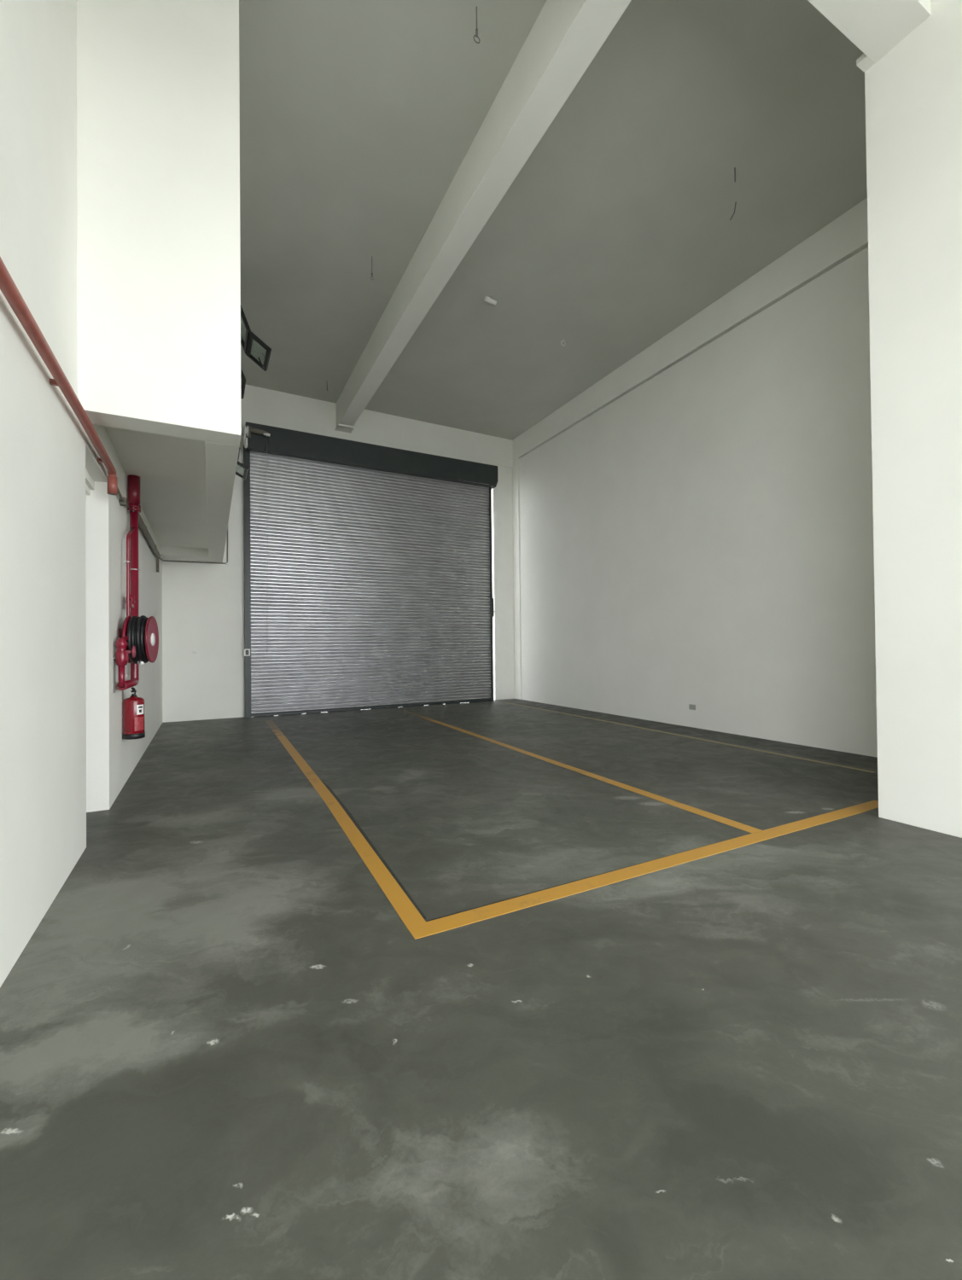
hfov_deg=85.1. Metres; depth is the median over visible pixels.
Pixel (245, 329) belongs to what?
awning window
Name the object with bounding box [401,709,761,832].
bay line
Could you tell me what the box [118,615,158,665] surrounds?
hose reel
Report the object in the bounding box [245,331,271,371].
awning window
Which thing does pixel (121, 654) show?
pipe
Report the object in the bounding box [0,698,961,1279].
floor
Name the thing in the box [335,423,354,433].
trim
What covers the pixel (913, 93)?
wall
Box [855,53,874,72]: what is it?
trim
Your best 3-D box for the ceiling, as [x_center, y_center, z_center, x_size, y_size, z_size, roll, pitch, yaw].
[-1.251,-5.105,3.436,17.600,0.250,15.500,0,-1,-28]
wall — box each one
[0,0,162,987]
[76,0,241,562]
[162,384,514,722]
[518,246,877,757]
[864,0,961,837]
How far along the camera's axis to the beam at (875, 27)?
3.60 m
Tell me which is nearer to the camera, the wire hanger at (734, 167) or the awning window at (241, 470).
the wire hanger at (734, 167)
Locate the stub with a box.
[483,296,496,305]
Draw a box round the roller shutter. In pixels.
[243,421,497,717]
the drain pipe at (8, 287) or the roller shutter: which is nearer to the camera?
the drain pipe at (8, 287)
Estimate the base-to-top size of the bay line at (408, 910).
0.002 m
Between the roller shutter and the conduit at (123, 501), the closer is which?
the conduit at (123, 501)
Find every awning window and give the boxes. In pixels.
[235,460,249,480]
[240,305,250,354]
[240,366,245,399]
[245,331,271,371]
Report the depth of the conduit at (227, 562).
9.61 m
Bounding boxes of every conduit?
[107,472,130,508]
[138,513,160,572]
[159,528,228,564]
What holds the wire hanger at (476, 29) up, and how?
hanging from the ceiling
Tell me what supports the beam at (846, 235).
attached to the wall at (702, 538)
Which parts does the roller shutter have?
guide rail, pull chain, guide rail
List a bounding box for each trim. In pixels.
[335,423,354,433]
[512,457,521,699]
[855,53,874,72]
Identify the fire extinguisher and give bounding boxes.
[122,686,145,739]
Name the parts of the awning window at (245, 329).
pane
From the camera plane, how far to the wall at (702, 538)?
7.56 m
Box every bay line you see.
[264,720,425,927]
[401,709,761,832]
[407,800,878,939]
[505,702,875,773]
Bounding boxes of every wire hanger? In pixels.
[370,256,373,279]
[473,5,480,43]
[729,201,736,220]
[733,167,735,182]
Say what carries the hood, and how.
attached to the roller shutter
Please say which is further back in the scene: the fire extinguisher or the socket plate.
the socket plate
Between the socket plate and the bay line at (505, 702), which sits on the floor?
the bay line at (505, 702)
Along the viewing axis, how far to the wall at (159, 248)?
3.51 m
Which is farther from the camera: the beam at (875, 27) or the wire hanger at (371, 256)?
the wire hanger at (371, 256)
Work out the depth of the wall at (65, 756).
2.65 m
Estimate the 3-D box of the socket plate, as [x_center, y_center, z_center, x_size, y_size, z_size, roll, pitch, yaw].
[3.271,1.041,8.118,0.030,0.080,0.120,0,-1,-28]
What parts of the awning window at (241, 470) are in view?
pane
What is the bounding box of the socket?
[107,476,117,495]
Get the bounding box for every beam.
[335,0,631,425]
[512,197,867,460]
[807,0,930,63]
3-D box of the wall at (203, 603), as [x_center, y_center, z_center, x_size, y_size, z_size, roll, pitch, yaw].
[-2.458,-1.717,11.149,8.000,6.330,0.200,0,-1,-28]
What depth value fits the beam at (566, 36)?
5.00 m
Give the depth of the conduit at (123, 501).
4.81 m
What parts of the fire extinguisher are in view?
instruction panel, label plate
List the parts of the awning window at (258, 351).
pane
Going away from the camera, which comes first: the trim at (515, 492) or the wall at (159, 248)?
the wall at (159, 248)
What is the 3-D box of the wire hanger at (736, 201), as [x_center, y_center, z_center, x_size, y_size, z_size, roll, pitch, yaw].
[2.864,-4.873,5.950,0.111,0.245,0.012,0,-1,-28]
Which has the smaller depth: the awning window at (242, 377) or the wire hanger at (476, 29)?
the wire hanger at (476, 29)
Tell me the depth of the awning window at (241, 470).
8.97 m
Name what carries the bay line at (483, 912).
on the floor
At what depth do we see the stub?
7.53 m
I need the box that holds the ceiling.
[238,0,866,440]
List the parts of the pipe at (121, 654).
plate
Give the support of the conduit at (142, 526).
attached to the wall at (65, 756)
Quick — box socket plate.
[688,704,695,709]
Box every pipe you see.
[0,256,117,495]
[111,474,140,693]
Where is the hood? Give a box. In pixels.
[244,421,497,488]

